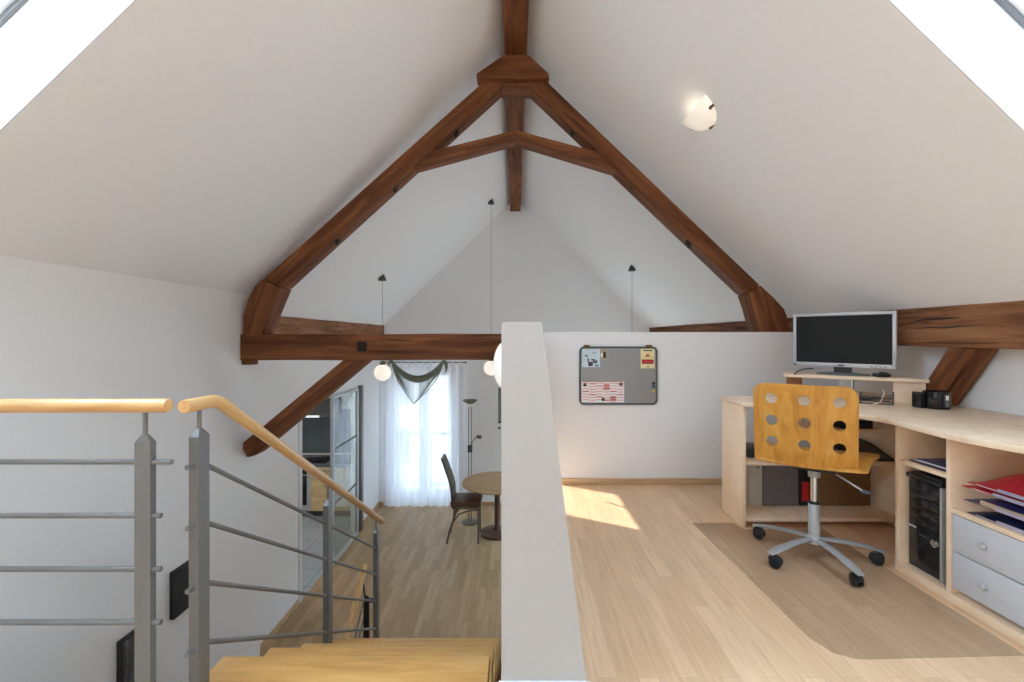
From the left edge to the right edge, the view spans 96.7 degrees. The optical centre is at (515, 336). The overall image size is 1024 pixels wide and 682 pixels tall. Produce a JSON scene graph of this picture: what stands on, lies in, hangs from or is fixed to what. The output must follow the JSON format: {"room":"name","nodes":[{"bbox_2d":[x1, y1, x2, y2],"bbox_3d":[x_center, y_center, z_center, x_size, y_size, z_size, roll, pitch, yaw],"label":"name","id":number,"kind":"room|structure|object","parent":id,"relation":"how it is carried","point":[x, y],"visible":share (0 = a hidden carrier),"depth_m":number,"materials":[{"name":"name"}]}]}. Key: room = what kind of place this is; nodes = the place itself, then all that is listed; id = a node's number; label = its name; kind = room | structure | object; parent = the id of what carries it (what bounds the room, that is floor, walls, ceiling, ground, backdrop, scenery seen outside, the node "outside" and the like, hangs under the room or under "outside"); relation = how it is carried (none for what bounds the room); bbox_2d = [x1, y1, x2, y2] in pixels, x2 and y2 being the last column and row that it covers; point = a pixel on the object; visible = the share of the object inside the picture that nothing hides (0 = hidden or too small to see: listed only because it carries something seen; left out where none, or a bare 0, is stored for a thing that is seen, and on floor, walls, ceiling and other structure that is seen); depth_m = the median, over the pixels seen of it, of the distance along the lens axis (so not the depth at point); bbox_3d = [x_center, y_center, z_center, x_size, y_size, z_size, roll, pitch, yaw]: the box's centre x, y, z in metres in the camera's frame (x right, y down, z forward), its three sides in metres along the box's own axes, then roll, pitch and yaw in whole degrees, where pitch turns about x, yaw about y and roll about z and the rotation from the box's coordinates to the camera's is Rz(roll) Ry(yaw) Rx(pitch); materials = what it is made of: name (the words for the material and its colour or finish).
{"room":"home office","nodes":[
{"label":"home office","id":0,"kind":"room"},
{"bbox_2d":[0,255,259,681],"bbox_3d":[-2.310,1.200,0.270,0.420,3.308,6.940,0,0,0],"label":"wall","id":1,"kind":"structure","parent":0,"point":[67,332],"depth_m":2.33,"materials":[{"name":"paint"}]},
{"bbox_2d":[116,629,133,681],"bbox_3d":[-2.085,1.752,2.501,0.029,0.295,0.218,0,0,0],"label":"wall picture","id":2,"kind":"object","parent":1,"relation":"attached to","point":[125,645],"visible":0.35,"depth_m":2.42,"materials":[{"name":"black fabric"}]},
{"bbox_2d":[123,635,133,681],"bbox_3d":[-2.071,1.752,2.501,0.001,0.271,0.194,0,0,0],"label":"print","id":3,"kind":"object","parent":2,"relation":"attached to","point":[128,641],"depth_m":2.43},
{"bbox_2d":[170,560,188,619],"bbox_3d":[-2.086,1.573,2.900,0.027,0.287,0.280,0,0,0],"label":"wall picture","id":4,"kind":"object","parent":1,"relation":"attached to","point":[179,577],"visible":0.51,"depth_m":2.81,"materials":[{"name":"black fabric"}]},
{"bbox_2d":[243,360,372,456],"bbox_3d":[-1.607,0.550,3.551,0.958,0.742,0.138,0,0,0],"label":"diagonal brace","id":5,"kind":"object","parent":1,"relation":"attached to","point":[345,370],"visible":0.93,"depth_m":3.48,"materials":[{"name":"brown wood"}]},
{"bbox_2d":[260,360,378,643],"bbox_3d":[-2.370,1.306,5.735,0.100,3.095,3.990,0,0,0],"label":"wall","id":6,"kind":"structure","parent":0,"point":[282,382],"depth_m":4.61,"materials":[{"name":"paint"}]},
{"bbox_2d":[260,502,378,651],"bbox_3d":[-2.313,2.824,5.728,0.014,0.060,3.965,0,0,0],"label":"baseboard","id":7,"kind":"structure","parent":6,"relation":"attached to","point":[264,643],"depth_m":4.54,"materials":[{"name":"brown wood"}]},
{"bbox_2d":[298,386,357,603],"bbox_3d":[-2.314,1.790,5.770,0.012,2.129,1.820,0,0,0],"label":"trim","id":8,"kind":"structure","parent":6,"relation":"attached to","point":[300,422],"depth_m":4.88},
{"bbox_2d":[330,388,358,565],"bbox_3d":[-2.274,1.791,6.085,0.032,2.102,0.930,0,0,0],"label":"door","id":9,"kind":"structure","parent":6,"relation":"in","point":[356,436],"depth_m":6.19,"materials":[{"name":"silver metal"}]},
{"bbox_2d":[358,385,362,530],"bbox_3d":[-2.292,1.784,6.730,0.055,2.139,0.100,0,0,0],"label":"trim","id":10,"kind":"structure","parent":6,"relation":"attached to","point":[360,387],"depth_m":6.69,"materials":[{"name":"grey paint"}]},
{"bbox_2d":[302,393,350,454],"bbox_3d":[-3.510,1.527,7.850,2.180,2.654,0.100,0,0,0],"label":"wall","id":11,"kind":"structure","parent":0,"point":[346,399],"depth_m":7.80,"materials":[{"name":"paint"}]},
{"bbox_2d":[305,397,340,417],"bbox_3d":[-3.350,0.751,7.556,0.740,1.098,0.462,0,0,0],"label":"range hood","id":12,"kind":"object","parent":11,"relation":"attached to","point":[323,410],"visible":0.23,"depth_m":7.43,"materials":[{"name":"silver metal"}]},
{"bbox_2d":[302,409,350,452],"bbox_3d":[-3.510,1.609,7.794,2.176,0.750,0.012,0,0,0],"label":"backsplash","id":13,"kind":"structure","parent":11,"relation":"attached to","point":[315,431],"depth_m":7.79,"materials":[{"name":"stone"}]},
{"bbox_2d":[260,505,500,680],"bbox_3d":[-1.090,2.904,4.400,7.020,0.100,6.800,0,0,0],"label":"floor","id":14,"kind":"structure","parent":0,"point":[429,587],"depth_m":5.40,"materials":[{"name":"brown wood"}]},
{"bbox_2d":[302,469,311,515],"bbox_3d":[-3.553,2.454,7.466,0.615,0.800,0.648,0,0,0],"label":"oven","id":15,"kind":"object","parent":14,"relation":"on","point":[306,477],"visible":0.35,"depth_m":7.20,"materials":[{"name":"silver metal"}]},
{"bbox_2d":[311,455,350,466],"bbox_3d":[-3.510,2.032,7.478,2.160,0.040,0.615,0,0,0],"label":"countertop","id":16,"kind":"structure","parent":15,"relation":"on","point":[339,460],"depth_m":7.29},
{"bbox_2d":[302,455,336,462],"bbox_3d":[-3.340,2.006,7.490,0.640,0.010,0.500,0,0,0],"label":"cooktop","id":17,"kind":"object","parent":16,"relation":"in","point":[311,458],"visible":0.56,"depth_m":7.50,"materials":[{"name":"black glass"}]},
{"bbox_2d":[311,467,350,515],"bbox_3d":[-2.928,2.454,7.470,0.615,0.800,0.641,0,0,0],"label":"drawer unit","id":18,"kind":"object","parent":14,"relation":"on","point":[342,475],"visible":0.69,"depth_m":7.18,"materials":[{"name":"brown wood"}]},
{"bbox_2d":[210,638,500,681],"bbox_3d":[-0.548,1.978,2.659,0.920,1.756,2.793,0,0,0],"label":"staircase","id":19,"kind":"structure","parent":14,"relation":"on","point":[349,659],"depth_m":1.55,"materials":[{"name":"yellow wood"}]},
{"bbox_2d":[178,395,384,681],"bbox_3d":[-0.984,1.169,2.363,0.041,1.965,2.026,0,0,0],"label":"stair railing","id":20,"kind":"object","parent":19,"relation":"on","point":[199,466],"visible":0.98,"depth_m":1.54,"materials":[{"name":"metal"}]},
{"bbox_2d":[344,563,372,638],"bbox_3d":[-1.221,2.368,3.540,0.124,0.970,0.550,0,0,0],"label":"handrail","id":21,"kind":"object","parent":14,"relation":"on","point":[365,623],"visible":0.56,"depth_m":3.70,"materials":[{"name":"brown wood"}]},
{"bbox_2d":[441,454,482,543],"bbox_3d":[-0.760,2.274,6.465,0.570,1.161,0.390,0,0,0],"label":"dining chair","id":22,"kind":"object","parent":14,"relation":"on","point":[458,500],"visible":0.98,"depth_m":6.32,"materials":[{"name":"brown wood"}]},
{"bbox_2d":[462,399,481,525],"bbox_3d":[-0.676,1.912,7.000,0.307,1.885,0.260,0,0,0],"label":"floor lamp","id":23,"kind":"object","parent":14,"relation":"on","point":[471,521],"visible":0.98,"depth_m":7.00,"materials":[{"name":"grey metal"}]},
{"bbox_2d":[462,471,500,540],"bbox_3d":[-0.266,2.478,6.620,1.020,0.752,1.020,0,0,0],"label":"dining table","id":24,"kind":"object","parent":14,"relation":"on","point":[486,483],"visible":0.64,"depth_m":6.58,"materials":[{"name":"brown wood"}]},
{"bbox_2d":[0,0,1023,327],"bbox_3d":[0.000,-1.166,2.290,5.814,2.820,11.380,0,0,0],"label":"ceiling","id":25,"kind":"structure","parent":0,"point":[846,163],"depth_m":2.44,"materials":[{"name":"paint"}]},
{"bbox_2d":[0,0,136,131],"bbox_3d":[-1.397,-1.237,1.095,1.426,1.393,0.870,0,0,0],"label":"window","id":26,"kind":"structure","parent":25,"relation":"attached to","point":[39,39],"depth_m":1.52,"materials":[{"name":"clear glass"}]},
{"bbox_2d":[273,316,383,333],"bbox_3d":[-2.332,-0.090,5.694,0.209,0.228,4.067,0,0,0],"label":"purlin","id":27,"kind":"object","parent":25,"relation":"attached to","point":[286,325],"visible":0.47,"depth_m":5.22,"materials":[{"name":"brown wood"}]},
{"bbox_2d":[374,274,390,380],"bbox_3d":[-1.655,-0.124,5.660,0.206,1.338,0.206,0,0,0],"label":"pendant lamp","id":28,"kind":"object","parent":25,"relation":"hanging from","point":[382,372],"visible":0.97,"depth_m":5.61,"materials":[{"name":"white glass"}]},
{"bbox_2d":[484,199,493,374],"bbox_3d":[-0.357,-0.740,6.680,0.220,2.611,0.220,0,0,0],"label":"pendant lamp","id":29,"kind":"object","parent":25,"relation":"hanging from","point":[488,367],"visible":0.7,"depth_m":6.60,"materials":[{"name":"white glass"}]},
{"bbox_2d":[502,0,528,210],"bbox_3d":[0.000,-2.245,2.273,0.177,0.238,10.907,0,0,0],"label":"ridge beam","id":30,"kind":"structure","parent":25,"relation":"attached to","point":[515,12],"depth_m":4.08,"materials":[{"name":"brown wood"}]},
{"bbox_2d":[628,265,635,271],"bbox_3d":[1.500,-0.146,5.860,0.200,1.592,0.200,0,0,0],"label":"pendant lamp","id":31,"kind":"object","parent":25,"relation":"hanging from","point":[631,268],"visible":0.12,"depth_m":5.83,"materials":[{"name":"grey plastic"}]},
{"bbox_2d":[683,95,716,130],"bbox_3d":[1.081,-1.279,2.665,0.165,0.125,0.290,0,0,0],"label":"wall lamp","id":32,"kind":"object","parent":25,"relation":"attached to","point":[703,116],"visible":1,"depth_m":2.60,"materials":[{"name":"white glass"}]},
{"bbox_2d":[649,318,792,331],"bbox_3d":[2.352,-0.060,5.694,0.169,0.207,4.067,0,0,0],"label":"purlin","id":33,"kind":"object","parent":25,"relation":"attached to","point":[740,326],"visible":0.34,"depth_m":5.27,"materials":[{"name":"brown wood"}]},
{"bbox_2d":[870,301,1023,348],"bbox_3d":[2.352,-0.056,0.105,0.168,0.226,6.590,0,0,0],"label":"purlin","id":34,"kind":"object","parent":25,"relation":"attached to","point":[999,325],"visible":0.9,"depth_m":2.30,"materials":[{"name":"brown wood"}]},
{"bbox_2d":[926,348,998,405],"bbox_3d":[2.340,0.215,2.431,0.130,0.316,0.345,0,0,0],"label":"knee brace","id":35,"kind":"object","parent":34,"relation":"attached to","point":[958,370],"visible":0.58,"depth_m":2.37,"materials":[{"name":"brown wood"}]},
{"bbox_2d":[887,0,1023,131],"bbox_3d":[1.642,-1.001,1.093,0.836,0.823,0.905,0,0,0],"label":"window","id":36,"kind":"structure","parent":25,"relation":"attached to","point":[984,39],"depth_m":1.54,"materials":[{"name":"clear glass"}]},
{"bbox_2d":[379,204,649,501],"bbox_3d":[0.025,0.212,7.855,4.890,5.384,0.250,0,0,0],"label":"wall","id":37,"kind":"structure","parent":0,"point":[515,269],"depth_m":7.73,"materials":[{"name":"paint"}]},
{"bbox_2d":[385,361,466,362],"bbox_3d":[-1.545,0.428,7.683,1.451,0.036,0.092,0,0,0],"label":"curtain rod","id":38,"kind":"object","parent":37,"relation":"attached to","point":[465,361],"visible":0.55,"depth_m":7.65,"materials":[{"name":"metal"}]},
{"bbox_2d":[388,360,447,403],"bbox_3d":[-1.625,0.749,7.585,0.994,0.746,0.060,0,0,0],"label":"swag","id":39,"kind":"object","parent":38,"relation":"hanging from","point":[431,375],"visible":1,"depth_m":7.58},
{"bbox_2d":[384,361,463,506],"bbox_3d":[-1.545,1.623,7.655,1.355,2.449,0.087,0,0,0],"label":"sheer curtain","id":40,"kind":"object","parent":38,"relation":"hanging from","point":[417,435],"visible":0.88,"depth_m":7.66,"materials":[{"name":"white fabric"}]},
{"bbox_2d":[379,502,500,504],"bbox_3d":[-0.914,2.824,7.723,2.809,0.060,0.014,0,0,0],"label":"baseboard","id":41,"kind":"structure","parent":37,"relation":"attached to","point":[380,503],"depth_m":7.72,"materials":[{"name":"brown wood"}]},
{"bbox_2d":[498,388,500,428],"bbox_3d":[-0.265,1.195,7.590,0.053,0.689,0.051,0,0,0],"label":"scarf","id":42,"kind":"object","parent":37,"relation":"hanging from","point":[499,389],"visible":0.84,"depth_m":7.58,"materials":[{"name":"fabric"}]},
{"bbox_2d":[501,322,585,680],"bbox_3d":[0.090,1.404,2.395,0.266,2.900,2.010,0,0,0],"label":"wall partition","id":43,"kind":"structure","parent":0,"point":[541,636],"depth_m":1.39,"materials":[{"name":"paint"}]},
{"bbox_2d":[493,343,500,386],"bbox_3d":[-0.083,0.155,2.500,0.078,0.282,0.282,0,0,0],"label":"wall lamp","id":44,"kind":"object","parent":43,"relation":"attached to","point":[497,357],"visible":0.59,"depth_m":2.41,"materials":[{"name":"white glass"}]},
{"bbox_2d":[499,681,590,681],"bbox_3d":[0.089,1.074,1.385,0.282,0.052,0.010,0,0,0],"label":"wall","id":45,"kind":"structure","parent":43,"relation":"attached to","point":[499,681],"depth_m":1.38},
{"bbox_2d":[543,332,838,477],"bbox_3d":[1.188,1.409,3.432,2.462,2.891,0.061,0,0,0],"label":"wall","id":46,"kind":"structure","parent":0,"point":[679,435],"depth_m":3.40,"materials":[{"name":"paint"}]},
{"bbox_2d":[240,334,500,364],"bbox_3d":[0.142,0.093,3.543,4.497,0.240,0.190,0,0,0],"label":"tie beam","id":47,"kind":"structure","parent":46,"relation":"attached to","point":[253,348],"depth_m":3.47,"materials":[{"name":"wood"}]},
{"bbox_2d":[243,280,290,334],"bbox_3d":[-1.934,-0.224,3.550,0.287,0.425,0.180,0,0,0],"label":"rafter knee","id":48,"kind":"object","parent":47,"relation":"on","point":[266,303],"visible":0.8,"depth_m":3.46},
{"bbox_2d":[264,82,505,288],"bbox_3d":[-0.983,-1.246,3.554,1.880,1.727,0.163,0,0,0],"label":"rafter","id":49,"kind":"object","parent":48,"relation":"on","point":[313,251],"visible":0.91,"depth_m":3.47,"materials":[{"name":"wood"}]},
{"bbox_2d":[414,130,515,172],"bbox_3d":[-0.438,-1.436,3.555,0.883,0.306,0.130,0,0,0],"label":"strut","id":50,"kind":"object","parent":49,"relation":"attached to","point":[438,158],"visible":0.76,"depth_m":3.49,"materials":[{"name":"brown wood"}]},
{"bbox_2d":[738,286,789,331],"bbox_3d":[1.934,-0.207,3.553,0.318,0.368,0.175,0,0,0],"label":"rafter knee","id":51,"kind":"object","parent":47,"relation":"on","point":[762,312],"visible":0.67,"depth_m":3.46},
{"bbox_2d":[525,82,758,294],"bbox_3d":[0.953,-1.216,3.554,1.818,1.757,0.163,0,0,0],"label":"rafter","id":52,"kind":"object","parent":51,"relation":"on","point":[543,94],"visible":0.9,"depth_m":3.47,"materials":[{"name":"wood"}]},
{"bbox_2d":[477,54,548,84],"bbox_3d":[-0.019,-2.032,3.465,0.547,0.175,0.110,0,0,0],"label":"block","id":53,"kind":"object","parent":52,"relation":"attached to","point":[509,68],"visible":0.9,"depth_m":3.41,"materials":[{"name":"brown wood"}]},
{"bbox_2d":[499,83,534,98],"bbox_3d":[0.011,-1.918,3.549,0.270,0.038,0.163,0,0,0],"label":"block","id":54,"kind":"object","parent":52,"relation":"attached to","point":[508,90],"visible":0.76,"depth_m":3.51,"materials":[{"name":"brown wood"}]},
{"bbox_2d":[516,130,615,175],"bbox_3d":[0.406,-1.428,3.555,0.812,0.321,0.130,0,0,0],"label":"strut","id":55,"kind":"object","parent":52,"relation":"attached to","point":[579,156],"visible":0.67,"depth_m":3.49,"materials":[{"name":"brown wood"}]},
{"bbox_2d":[579,345,657,404],"bbox_3d":[0.767,0.282,3.390,0.583,0.447,0.017,0,0,0],"label":"memo board","id":56,"kind":"object","parent":46,"relation":"attached to","point":[623,363],"visible":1,"depth_m":3.39,"materials":[{"name":"grey metal"}]},
{"bbox_2d":[582,349,599,366],"bbox_3d":[0.563,0.157,3.388,0.134,0.134,0.002,0,0,0],"label":"postcard","id":57,"kind":"object","parent":56,"relation":"attached to","point":[590,357],"visible":1,"depth_m":3.39,"materials":[{"name":"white paper"}]},
{"bbox_2d":[582,381,623,401],"bbox_3d":[0.650,0.409,3.388,0.318,0.156,0.002,0,0,0],"label":"timetable","id":58,"kind":"object","parent":56,"relation":"attached to","point":[594,391],"visible":1,"depth_m":3.39,"materials":[{"name":"white paper"}]},
{"bbox_2d":[601,350,606,359],"bbox_3d":[0.658,0.135,3.388,0.048,0.075,0.002,0,0,0],"label":"photo card","id":59,"kind":"object","parent":56,"relation":"attached to","point":[603,352],"visible":1,"depth_m":3.39,"materials":[{"name":"paper"}]},
{"bbox_2d":[641,349,653,367],"bbox_3d":[0.983,0.161,3.388,0.103,0.144,0.002,0,0,0],"label":"card","id":60,"kind":"object","parent":56,"relation":"attached to","point":[647,355],"visible":1,"depth_m":3.39,"materials":[{"name":"beige paper"}]},
{"bbox_2d":[561,478,721,484],"bbox_3d":[1.319,1.077,3.393,2.199,0.046,0.014,0,0,0],"label":"baseboard","id":61,"kind":"structure","parent":46,"relation":"attached to","point":[565,481],"depth_m":3.39,"materials":[{"name":"brown wood"}]},
{"bbox_2d":[562,485,1023,681],"bbox_3d":[0.160,1.210,0.100,4.520,0.220,6.600,0,0,0],"label":"floor","id":62,"kind":"structure","parent":0,"point":[670,587],"depth_m":1.86,"materials":[{"name":"brown wood"}]},
{"bbox_2d":[0,398,173,681],"bbox_3d":[-1.550,0.745,1.296,1.092,1.130,0.110,0,0,0],"label":"landing railing","id":63,"kind":"object","parent":62,"relation":"on","point":[144,461],"visible":1,"depth_m":1.32,"materials":[{"name":"metal"}]},
{"bbox_2d":[720,391,1023,526],"bbox_3d":[1.859,0.738,1.980,1.117,0.725,2.360,0,0,0],"label":"desk","id":64,"kind":"object","parent":62,"relation":"on","point":[973,426],"visible":0.6,"depth_m":2.63,"materials":[{"name":"brown wood"}]},
{"bbox_2d":[746,465,761,505],"bbox_3d":[1.482,0.897,2.924,0.077,0.285,0.252,0,0,0],"label":"file box","id":65,"kind":"object","parent":64,"relation":"on","point":[753,472],"visible":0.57,"depth_m":2.80,"materials":[{"name":"beige cardboard"}]},
{"bbox_2d":[762,465,797,505],"bbox_3d":[1.634,0.895,2.925,0.220,0.290,0.256,0,0,0],"label":"storage box","id":66,"kind":"object","parent":64,"relation":"on","point":[779,482],"visible":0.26,"depth_m":2.80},
{"bbox_2d":[798,469,809,505],"bbox_3d":[1.782,0.904,2.924,0.067,0.270,0.252,0,0,0],"label":"ring binder","id":67,"kind":"object","parent":64,"relation":"on","point":[803,479],"visible":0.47,"depth_m":2.80,"materials":[{"name":"black plastic"}]},
{"bbox_2d":[746,457,894,464],"bbox_3d":[1.767,0.728,2.751,0.865,0.020,0.278,0,0,0],"label":"shelf","id":68,"kind":"object","parent":64,"relation":"attached to","point":[749,461],"depth_m":2.61,"materials":[{"name":"brown wood"}]},
{"bbox_2d":[799,421,884,432],"bbox_3d":[1.907,0.538,2.730,0.415,0.017,0.260,0,0,0],"label":"shelf","id":69,"kind":"object","parent":64,"relation":"attached to","point":[807,423],"depth_m":2.61,"materials":[{"name":"brown wood"}]},
{"bbox_2d":[818,471,869,505],"bbox_3d":[2.005,0.899,2.924,0.360,0.280,0.252,0,0,0],"label":"cardboard box","id":70,"kind":"object","parent":64,"relation":"on","point":[833,490],"visible":0.31,"depth_m":2.80,"materials":[{"name":"brown cardboard"}]},
{"bbox_2d":[833,419,872,428],"bbox_3d":[1.970,0.506,2.689,0.180,0.048,0.141,0,0,0],"label":"router","id":71,"kind":"object","parent":64,"relation":"on","point":[863,424],"visible":0.32,"depth_m":2.62,"materials":[{"name":"black plastic"}]},
{"bbox_2d":[783,371,929,403],"bbox_3d":[2.095,0.304,2.860,0.712,0.140,0.385,0,0,36],"label":"monitor stand","id":72,"kind":"object","parent":64,"relation":"on","point":[903,387],"visible":0.73,"depth_m":2.60,"materials":[{"name":"brown wood"}]},
{"bbox_2d":[793,311,896,375],"bbox_3d":[2.022,0.042,2.813,0.202,0.384,0.528,0,0,-41],"label":"monitor","id":73,"kind":"object","parent":72,"relation":"on","point":[844,341],"visible":1,"depth_m":2.78,"materials":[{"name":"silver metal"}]},
{"bbox_2d":[872,372,890,376],"bbox_3d":[2.140,0.218,2.660,0.090,0.031,0.054,0,0,40],"label":"computer mouse","id":74,"kind":"object","parent":72,"relation":"on","point":[876,374],"visible":1,"depth_m":2.64,"materials":[{"name":"black plastic"}]},
{"bbox_2d":[840,396,881,399],"bbox_3d":[2.102,0.367,2.750,0.227,0.016,0.112,0,0,0],"label":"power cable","id":75,"kind":"object","parent":64,"relation":"on","point":[862,396],"visible":0.36,"depth_m":2.71,"materials":[{"name":"black plastic"}]},
{"bbox_2d":[833,438,894,460],"bbox_3d":[2.058,0.679,2.760,0.255,0.077,0.280,0,0,0],"label":"bag","id":76,"kind":"object","parent":64,"relation":"on","point":[864,446],"visible":0.3,"depth_m":2.72,"materials":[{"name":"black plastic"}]},
{"bbox_2d":[858,392,893,404],"bbox_3d":[2.034,0.338,2.590,0.173,0.075,0.138,0,0,33],"label":"wire stand","id":77,"kind":"object","parent":64,"relation":"on","point":[860,396],"visible":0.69,"depth_m":2.55,"materials":[{"name":"black metal"}]},
{"bbox_2d":[868,390,884,405],"bbox_3d":[1.996,0.335,2.498,0.215,0.076,0.034,0,0,-34],"label":"cable","id":78,"kind":"object","parent":64,"relation":"on","point":[882,390],"visible":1,"depth_m":2.48,"materials":[{"name":"plastic"}]},
{"bbox_2d":[912,390,951,409],"bbox_3d":[2.197,0.329,2.388,0.146,0.090,0.124,0,0,0],"label":"desk organizer","id":79,"kind":"object","parent":64,"relation":"on","point":[929,399],"visible":1,"depth_m":2.37,"materials":[{"name":"black plastic"}]},
{"bbox_2d":[895,426,1023,646],"bbox_3d":[2.101,0.750,1.531,0.632,0.700,1.262,0,0,0],"label":"storage unit","id":80,"kind":"object","parent":62,"relation":"on","point":[985,558],"visible":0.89,"depth_m":1.88,"materials":[{"name":"brown wood"}]},
{"bbox_2d":[899,459,945,477],"bbox_3d":[2.107,0.584,2.025,0.602,0.018,0.234,0,0,0],"label":"shelf","id":81,"kind":"object","parent":80,"relation":"attached to","point":[902,462],"depth_m":2.03,"materials":[{"name":"beige wood"}]},
{"bbox_2d":[908,477,945,582],"bbox_3d":[2.064,0.856,2.042,0.472,0.410,0.173,0,0,0],"label":"computer tower","id":82,"kind":"object","parent":80,"relation":"on","point":[927,502],"visible":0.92,"depth_m":2.03,"materials":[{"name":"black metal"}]},
{"bbox_2d":[906,471,945,487],"bbox_3d":[2.014,0.636,2.041,0.372,0.028,0.182,0,0,0],"label":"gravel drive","id":83,"kind":"object","parent":82,"relation":"on","point":[927,477],"visible":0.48,"depth_m":2.03,"materials":[{"name":"black plastic"}]},
{"bbox_2d":[908,459,945,471],"bbox_3d":[1.965,0.572,2.022,0.270,0.004,0.195,0,0,0],"label":"magazine","id":84,"kind":"object","parent":80,"relation":"on","point":[912,460],"visible":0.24,"depth_m":2.03,"materials":[{"name":"blue paper"}]},
{"bbox_2d":[914,459,945,468],"bbox_3d":[1.985,0.568,2.025,0.270,0.004,0.179,0,0,0],"label":"magazine","id":85,"kind":"object","parent":84,"relation":"on","point":[914,459],"visible":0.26,"depth_m":2.03,"materials":[{"name":"white paper"}]},
{"bbox_2d":[917,458,945,467],"bbox_3d":[1.995,0.564,2.026,0.270,0.004,0.163,0,0,0],"label":"magazine","id":86,"kind":"object","parent":85,"relation":"on","point":[941,462],"visible":0.25,"depth_m":2.07,"materials":[{"name":"blue paper"}]},
{"bbox_2d":[951,508,1023,541],"bbox_3d":[2.106,0.718,1.404,0.602,0.020,0.967,0,0,0],"label":"shelf","id":87,"kind":"object","parent":80,"relation":"attached to","point":[961,514],"depth_m":1.76,"materials":[{"name":"brown wood"}]},
{"bbox_2d":[967,512,1023,533],"bbox_3d":[1.942,0.685,1.629,0.247,0.045,0.418,0,0,0],"label":"document folder","id":88,"kind":"object","parent":80,"relation":"on","point":[1017,525],"visible":0.73,"depth_m":1.72,"materials":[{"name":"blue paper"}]},
{"bbox_2d":[964,498,1023,520],"bbox_3d":[1.940,0.633,1.633,0.247,0.051,0.425,0,0,0],"label":"document folder","id":89,"kind":"object","parent":88,"relation":"on","point":[1005,507],"visible":0.79,"depth_m":1.72,"materials":[{"name":"paper"}]},
{"bbox_2d":[962,485,1023,506],"bbox_3d":[1.938,0.598,1.636,0.247,0.015,0.432,0,0,0],"label":"document folder","id":90,"kind":"object","parent":89,"relation":"on","point":[974,487],"visible":0.5,"depth_m":1.73,"materials":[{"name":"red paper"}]},
{"bbox_2d":[967,474,1023,500],"bbox_3d":[1.950,0.544,1.631,0.247,0.090,0.422,0,0,0],"label":"document folder","id":91,"kind":"object","parent":90,"relation":"on","point":[1011,485],"visible":1,"depth_m":1.72,"materials":[{"name":"red paper"}]},
{"bbox_3d":[1.403,1.099,2.120,0.718,0.002,1.139,0,0,0],"label":"chair mat","id":92,"kind":"object","parent":62,"relation":"on","visible":0},
{"bbox_2d":[752,383,885,586],"bbox_3d":[1.498,0.657,2.283,0.571,0.876,0.563,0,0,35],"label":"office chair","id":93,"kind":"object","parent":92,"relation":"on","point":[821,412],"visible":1,"depth_m":2.12,"materials":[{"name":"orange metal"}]},
{"bbox_2d":[839,346,1023,415],"bbox_3d":[2.545,1.355,2.265,0.250,2.999,10.930,0,0,0],"label":"wall","id":94,"kind":"structure","parent":0,"point":[1000,387],"depth_m":2.36,"materials":[{"name":"paint"}]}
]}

